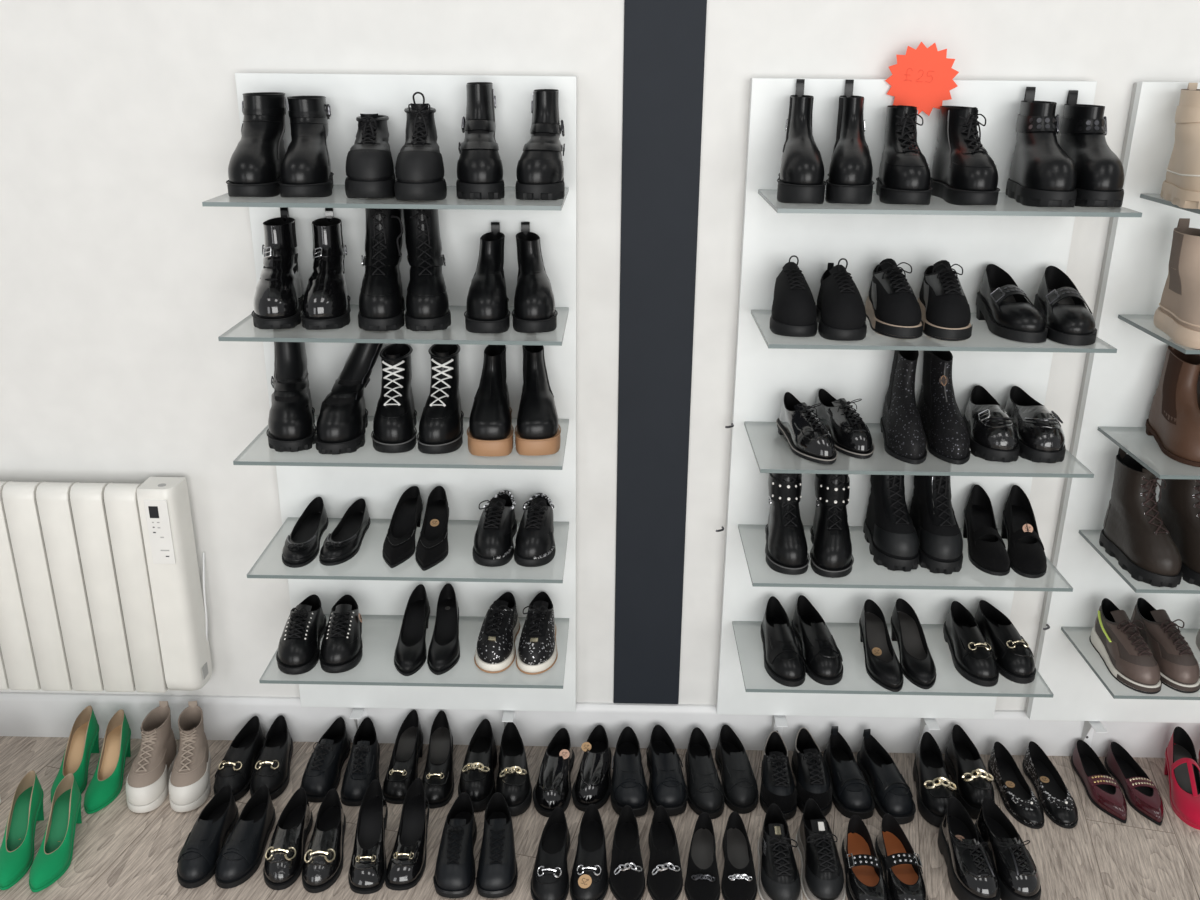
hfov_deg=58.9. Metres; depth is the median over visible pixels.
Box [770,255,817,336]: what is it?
sneaker
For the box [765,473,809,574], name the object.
boot
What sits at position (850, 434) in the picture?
shoe
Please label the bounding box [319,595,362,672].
sneaker
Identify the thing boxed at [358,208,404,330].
boot
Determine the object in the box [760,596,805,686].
loafer
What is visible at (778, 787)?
sneaker
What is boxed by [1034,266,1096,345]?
shoe
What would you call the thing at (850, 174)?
boot
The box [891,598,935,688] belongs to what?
shoe
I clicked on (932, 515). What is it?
boot
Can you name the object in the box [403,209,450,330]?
boot
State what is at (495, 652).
sneaker
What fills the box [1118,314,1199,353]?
glass shelf
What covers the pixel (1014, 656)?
loafer
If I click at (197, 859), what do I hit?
loafer
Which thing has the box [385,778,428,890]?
loafer
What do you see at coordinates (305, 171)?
boot
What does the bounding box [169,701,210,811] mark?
sneaker
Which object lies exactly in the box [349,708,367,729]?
wall bracket
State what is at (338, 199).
glass shelf
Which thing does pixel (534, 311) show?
boot
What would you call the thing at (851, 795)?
loafer
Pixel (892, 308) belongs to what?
sneaker
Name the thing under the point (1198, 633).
sneaker
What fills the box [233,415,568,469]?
glass shelf
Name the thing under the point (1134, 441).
glass shelf
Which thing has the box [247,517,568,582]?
glass shelf
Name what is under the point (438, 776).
loafer
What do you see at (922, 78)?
starburst
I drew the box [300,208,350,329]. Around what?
boot
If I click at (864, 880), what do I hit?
shoe
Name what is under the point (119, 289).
wall
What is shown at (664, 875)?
loafer
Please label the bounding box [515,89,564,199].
boot
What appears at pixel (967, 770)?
loafer
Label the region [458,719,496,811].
loafer
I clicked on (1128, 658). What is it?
sneaker
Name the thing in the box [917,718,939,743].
wall bracket
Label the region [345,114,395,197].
boot
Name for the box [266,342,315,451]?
boot
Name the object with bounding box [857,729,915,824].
loafer
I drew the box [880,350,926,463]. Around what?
boot
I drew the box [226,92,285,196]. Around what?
boot
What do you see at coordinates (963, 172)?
boot
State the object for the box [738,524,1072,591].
glass shelf
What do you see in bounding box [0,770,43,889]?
shoe
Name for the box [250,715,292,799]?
loafer
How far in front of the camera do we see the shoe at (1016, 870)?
2.25 m
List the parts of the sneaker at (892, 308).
panel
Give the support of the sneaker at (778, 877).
on the floor
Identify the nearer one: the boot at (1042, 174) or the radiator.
the boot at (1042, 174)
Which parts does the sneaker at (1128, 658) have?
neon cord, panel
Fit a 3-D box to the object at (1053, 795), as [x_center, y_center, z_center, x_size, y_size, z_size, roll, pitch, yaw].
[1.084,0.798,2.551,0.076,0.069,0.245,1,20,1]
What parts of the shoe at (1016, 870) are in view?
braid trim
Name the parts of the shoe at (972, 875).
braid trim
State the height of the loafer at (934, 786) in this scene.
0.105 m
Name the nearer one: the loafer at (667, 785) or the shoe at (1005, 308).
the shoe at (1005, 308)
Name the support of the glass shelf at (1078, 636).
attached to the display board at (1118, 389)
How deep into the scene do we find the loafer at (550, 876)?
2.26 m
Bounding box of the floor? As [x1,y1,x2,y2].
[0,736,1199,899]
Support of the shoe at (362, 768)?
on the floor
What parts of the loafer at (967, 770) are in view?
chain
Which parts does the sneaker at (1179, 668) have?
panel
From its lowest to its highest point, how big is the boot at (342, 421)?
0.233 m
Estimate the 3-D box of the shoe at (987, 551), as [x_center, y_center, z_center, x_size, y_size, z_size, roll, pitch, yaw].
[0.842,0.170,2.320,0.078,0.114,0.233,2,21,5]
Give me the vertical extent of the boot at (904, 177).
0.171 m
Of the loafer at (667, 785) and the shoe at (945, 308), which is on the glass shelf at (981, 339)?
the shoe at (945, 308)
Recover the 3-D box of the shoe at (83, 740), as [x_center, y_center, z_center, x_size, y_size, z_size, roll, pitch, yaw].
[-1.274,0.737,2.568,0.072,0.129,0.238,-2,21,-6]
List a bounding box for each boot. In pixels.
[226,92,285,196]
[251,207,303,328]
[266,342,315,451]
[278,96,333,196]
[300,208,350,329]
[314,343,382,454]
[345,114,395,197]
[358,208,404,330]
[371,343,416,452]
[394,92,446,200]
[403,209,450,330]
[416,344,463,453]
[456,82,504,199]
[464,222,510,332]
[467,345,513,456]
[511,222,557,332]
[514,345,560,455]
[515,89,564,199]
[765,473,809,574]
[777,79,826,203]
[810,474,853,577]
[825,80,874,203]
[863,475,918,571]
[876,105,932,204]
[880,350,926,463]
[909,475,962,574]
[917,351,970,464]
[930,106,999,204]
[1005,87,1076,206]
[1059,90,1123,206]
[1099,447,1181,587]
[1146,345,1199,466]
[1154,218,1199,348]
[1157,479,1199,586]
[1160,83,1199,208]
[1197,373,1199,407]
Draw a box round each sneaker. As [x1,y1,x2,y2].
[125,701,177,812]
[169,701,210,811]
[276,594,326,674]
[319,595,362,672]
[472,490,516,566]
[474,592,519,672]
[514,493,555,566]
[516,592,557,674]
[757,803,802,899]
[759,731,796,819]
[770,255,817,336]
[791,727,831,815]
[796,798,845,899]
[816,258,866,340]
[865,258,923,338]
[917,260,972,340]
[1089,598,1161,693]
[1130,598,1199,692]
[1196,630,1199,650]
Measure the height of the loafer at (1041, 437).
0.097 m
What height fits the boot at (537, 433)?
0.202 m
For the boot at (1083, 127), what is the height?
0.200 m
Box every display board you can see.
[235,73,576,711]
[716,78,1096,718]
[1025,82,1199,722]
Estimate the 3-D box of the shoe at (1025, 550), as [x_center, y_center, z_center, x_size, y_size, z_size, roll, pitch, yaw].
[0.927,0.173,2.314,0.078,0.115,0.245,5,21,11]
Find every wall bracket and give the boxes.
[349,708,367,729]
[502,710,515,727]
[771,715,787,736]
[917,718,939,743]
[1081,721,1107,746]
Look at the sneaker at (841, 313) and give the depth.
2.04 m
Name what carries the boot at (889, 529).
on the glass shelf at (865, 573)
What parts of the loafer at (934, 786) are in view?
chain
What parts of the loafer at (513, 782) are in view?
chain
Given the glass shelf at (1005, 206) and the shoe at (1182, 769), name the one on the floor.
the shoe at (1182, 769)
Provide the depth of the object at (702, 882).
2.28 m
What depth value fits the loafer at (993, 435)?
2.16 m
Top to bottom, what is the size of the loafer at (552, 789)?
0.084 m
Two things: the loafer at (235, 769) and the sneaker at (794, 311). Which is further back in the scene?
the loafer at (235, 769)
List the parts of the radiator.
control panel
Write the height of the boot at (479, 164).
0.205 m
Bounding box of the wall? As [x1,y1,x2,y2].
[0,0,1199,710]
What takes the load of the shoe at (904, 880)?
on the floor
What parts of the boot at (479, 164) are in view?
shaft panel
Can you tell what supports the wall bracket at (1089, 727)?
attached to the wall
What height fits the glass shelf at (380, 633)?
0.012 m
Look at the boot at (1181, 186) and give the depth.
2.01 m
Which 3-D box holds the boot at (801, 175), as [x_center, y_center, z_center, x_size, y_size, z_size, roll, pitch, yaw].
[0.381,-0.593,2.037,0.091,0.216,0.247,0,20,-1]
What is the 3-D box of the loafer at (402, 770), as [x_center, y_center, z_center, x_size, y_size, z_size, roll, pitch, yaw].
[-0.476,0.744,2.595,0.081,0.112,0.228,2,21,5]
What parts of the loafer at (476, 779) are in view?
chain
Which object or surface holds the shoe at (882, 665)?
on the glass shelf at (855, 679)
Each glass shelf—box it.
[202,185,568,210]
[218,304,568,345]
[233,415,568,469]
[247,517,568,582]
[259,614,568,688]
[732,621,1053,697]
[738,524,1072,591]
[744,421,1093,477]
[751,310,1116,352]
[758,189,1141,216]
[1061,627,1199,699]
[1079,530,1199,593]
[1097,426,1199,479]
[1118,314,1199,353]
[1140,194,1199,213]
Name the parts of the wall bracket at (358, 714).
plate, plate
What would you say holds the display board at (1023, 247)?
attached to the wall
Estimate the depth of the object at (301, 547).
2.34 m
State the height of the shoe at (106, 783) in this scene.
0.129 m
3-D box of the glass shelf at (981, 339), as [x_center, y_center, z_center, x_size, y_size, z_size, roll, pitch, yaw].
[0.650,-0.240,2.148,0.656,0.012,0.292,1,20,1]
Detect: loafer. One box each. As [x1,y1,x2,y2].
[177,785,238,887]
[213,716,264,800]
[215,785,275,888]
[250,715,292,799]
[263,788,312,889]
[302,788,345,892]
[348,779,387,893]
[382,710,422,803]
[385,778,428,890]
[422,710,453,808]
[433,792,476,897]
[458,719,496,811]
[476,792,517,897]
[495,722,531,816]
[530,806,569,899]
[533,728,574,816]
[570,804,608,899]
[572,725,611,811]
[609,805,644,899]
[610,726,648,816]
[646,725,687,815]
[647,805,682,899]
[685,727,723,818]
[715,724,758,813]
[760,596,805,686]
[791,595,842,684]
[823,726,874,819]
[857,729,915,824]
[913,732,956,827]
[943,601,998,686]
[944,724,994,818]
[963,385,1019,461]
[974,600,1035,683]
[1004,386,1065,462]
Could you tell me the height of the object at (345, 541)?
0.057 m
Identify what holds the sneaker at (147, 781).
on the floor
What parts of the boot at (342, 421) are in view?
shaft panel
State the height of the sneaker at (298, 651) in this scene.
0.109 m
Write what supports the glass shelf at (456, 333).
attached to the display board at (348, 96)
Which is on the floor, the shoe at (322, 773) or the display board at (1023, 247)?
the shoe at (322, 773)
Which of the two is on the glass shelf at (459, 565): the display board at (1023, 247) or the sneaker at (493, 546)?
the sneaker at (493, 546)
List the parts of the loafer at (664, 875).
chain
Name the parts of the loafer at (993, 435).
chain trim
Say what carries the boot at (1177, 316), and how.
on the glass shelf at (1145, 323)
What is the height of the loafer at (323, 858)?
0.081 m
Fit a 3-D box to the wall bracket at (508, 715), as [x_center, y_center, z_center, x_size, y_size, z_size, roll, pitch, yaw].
[-0.228,0.698,2.666,0.028,0.092,0.068,1,20,1]
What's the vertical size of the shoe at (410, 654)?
0.100 m
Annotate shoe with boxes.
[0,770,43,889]
[29,773,81,891]
[51,706,98,802]
[84,709,130,813]
[300,717,350,801]
[340,717,379,805]
[382,486,422,567]
[394,584,429,675]
[415,486,448,570]
[427,583,459,674]
[776,392,837,464]
[814,389,874,458]
[842,815,888,899]
[859,599,903,691]
[875,813,928,899]
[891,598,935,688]
[938,796,999,899]
[963,485,1009,575]
[975,797,1040,899]
[976,264,1047,342]
[1001,485,1046,577]
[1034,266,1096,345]
[1164,726,1199,829]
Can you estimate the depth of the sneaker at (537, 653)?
2.35 m
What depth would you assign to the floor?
2.41 m
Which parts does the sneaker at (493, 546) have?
collar trim, sole trim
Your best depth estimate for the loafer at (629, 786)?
2.50 m
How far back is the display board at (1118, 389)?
2.36 m
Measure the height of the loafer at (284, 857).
0.081 m
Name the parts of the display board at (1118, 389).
frame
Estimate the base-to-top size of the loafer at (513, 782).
0.101 m
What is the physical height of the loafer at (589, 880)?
0.075 m
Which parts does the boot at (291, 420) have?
shaft panel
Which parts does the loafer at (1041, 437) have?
chain trim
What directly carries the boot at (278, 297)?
on the glass shelf at (456, 333)
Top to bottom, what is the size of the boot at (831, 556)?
0.237 m
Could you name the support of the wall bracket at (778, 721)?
attached to the wall
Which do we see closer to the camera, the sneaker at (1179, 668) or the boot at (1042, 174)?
the boot at (1042, 174)
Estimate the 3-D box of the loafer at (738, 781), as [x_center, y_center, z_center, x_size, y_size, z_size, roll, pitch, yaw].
[0.333,0.770,2.584,0.086,0.086,0.241,0,20,-2]
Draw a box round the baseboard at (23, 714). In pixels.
[0,692,1199,758]
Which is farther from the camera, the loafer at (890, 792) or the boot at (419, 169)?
the loafer at (890, 792)
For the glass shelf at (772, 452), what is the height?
0.012 m
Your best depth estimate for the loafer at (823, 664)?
2.35 m
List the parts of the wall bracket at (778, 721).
plate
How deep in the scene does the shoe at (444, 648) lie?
2.42 m
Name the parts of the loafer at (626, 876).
chain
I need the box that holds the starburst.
[885,41,958,115]
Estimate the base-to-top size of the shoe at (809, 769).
0.109 m
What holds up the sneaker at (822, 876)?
on the floor
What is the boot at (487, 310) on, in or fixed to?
on the glass shelf at (456, 333)
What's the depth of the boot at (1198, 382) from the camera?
2.27 m
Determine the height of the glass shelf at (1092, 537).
0.012 m
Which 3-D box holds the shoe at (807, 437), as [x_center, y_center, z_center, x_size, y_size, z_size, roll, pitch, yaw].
[0.425,-0.055,2.216,0.086,0.097,0.247,-5,21,-16]
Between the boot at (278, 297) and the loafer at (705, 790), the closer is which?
the boot at (278, 297)
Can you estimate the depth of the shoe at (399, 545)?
2.35 m
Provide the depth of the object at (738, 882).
2.29 m
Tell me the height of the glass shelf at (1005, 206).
0.012 m
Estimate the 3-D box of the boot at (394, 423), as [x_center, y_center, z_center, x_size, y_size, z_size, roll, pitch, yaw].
[-0.435,-0.123,2.233,0.094,0.198,0.247,-3,21,-9]
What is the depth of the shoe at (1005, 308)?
2.10 m
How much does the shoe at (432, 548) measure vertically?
0.095 m
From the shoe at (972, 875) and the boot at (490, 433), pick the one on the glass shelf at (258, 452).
the boot at (490, 433)
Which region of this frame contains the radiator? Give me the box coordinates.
[0,477,211,692]
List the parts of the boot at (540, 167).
shaft panel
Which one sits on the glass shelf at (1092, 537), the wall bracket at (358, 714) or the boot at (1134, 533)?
the boot at (1134, 533)
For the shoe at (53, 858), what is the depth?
2.33 m
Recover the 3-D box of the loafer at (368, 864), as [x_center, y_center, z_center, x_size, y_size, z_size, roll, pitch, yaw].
[-0.504,0.842,2.336,0.080,0.108,0.246,-1,20,-3]
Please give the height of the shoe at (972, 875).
0.111 m
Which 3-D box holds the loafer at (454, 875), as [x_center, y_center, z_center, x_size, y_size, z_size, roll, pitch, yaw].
[-0.317,0.852,2.321,0.089,0.103,0.247,-1,21,-5]
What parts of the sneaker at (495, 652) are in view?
name plate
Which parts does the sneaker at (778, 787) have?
collar trim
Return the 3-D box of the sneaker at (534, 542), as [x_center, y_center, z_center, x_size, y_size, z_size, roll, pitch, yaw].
[-0.135,0.158,2.332,0.089,0.111,0.242,3,21,5]
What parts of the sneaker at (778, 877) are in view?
panel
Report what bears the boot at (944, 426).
on the glass shelf at (772, 452)
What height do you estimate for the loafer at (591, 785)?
0.081 m
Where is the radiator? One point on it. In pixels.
(100, 584)
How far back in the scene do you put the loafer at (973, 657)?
2.34 m
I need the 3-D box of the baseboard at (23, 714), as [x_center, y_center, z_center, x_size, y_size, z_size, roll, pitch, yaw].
[0.028,0.701,2.707,6.800,0.123,0.015,1,20,1]
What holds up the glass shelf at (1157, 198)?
attached to the display board at (1118, 389)
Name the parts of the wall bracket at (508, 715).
plate, plate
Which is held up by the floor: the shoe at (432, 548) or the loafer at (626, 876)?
the loafer at (626, 876)
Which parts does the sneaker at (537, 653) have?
name plate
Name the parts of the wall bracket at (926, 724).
plate, plate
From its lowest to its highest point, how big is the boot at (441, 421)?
0.204 m
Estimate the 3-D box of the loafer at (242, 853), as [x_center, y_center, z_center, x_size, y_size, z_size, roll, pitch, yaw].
[-0.775,0.849,2.350,0.085,0.081,0.246,3,21,8]
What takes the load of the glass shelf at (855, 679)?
attached to the display board at (1023, 247)
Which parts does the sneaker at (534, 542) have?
collar trim, sole trim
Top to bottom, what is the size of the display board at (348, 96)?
1.495 m
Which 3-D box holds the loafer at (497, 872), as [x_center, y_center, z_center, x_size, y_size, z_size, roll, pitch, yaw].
[-0.226,0.857,2.325,0.090,0.093,0.247,-1,21,-5]
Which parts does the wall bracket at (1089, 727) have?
plate, plate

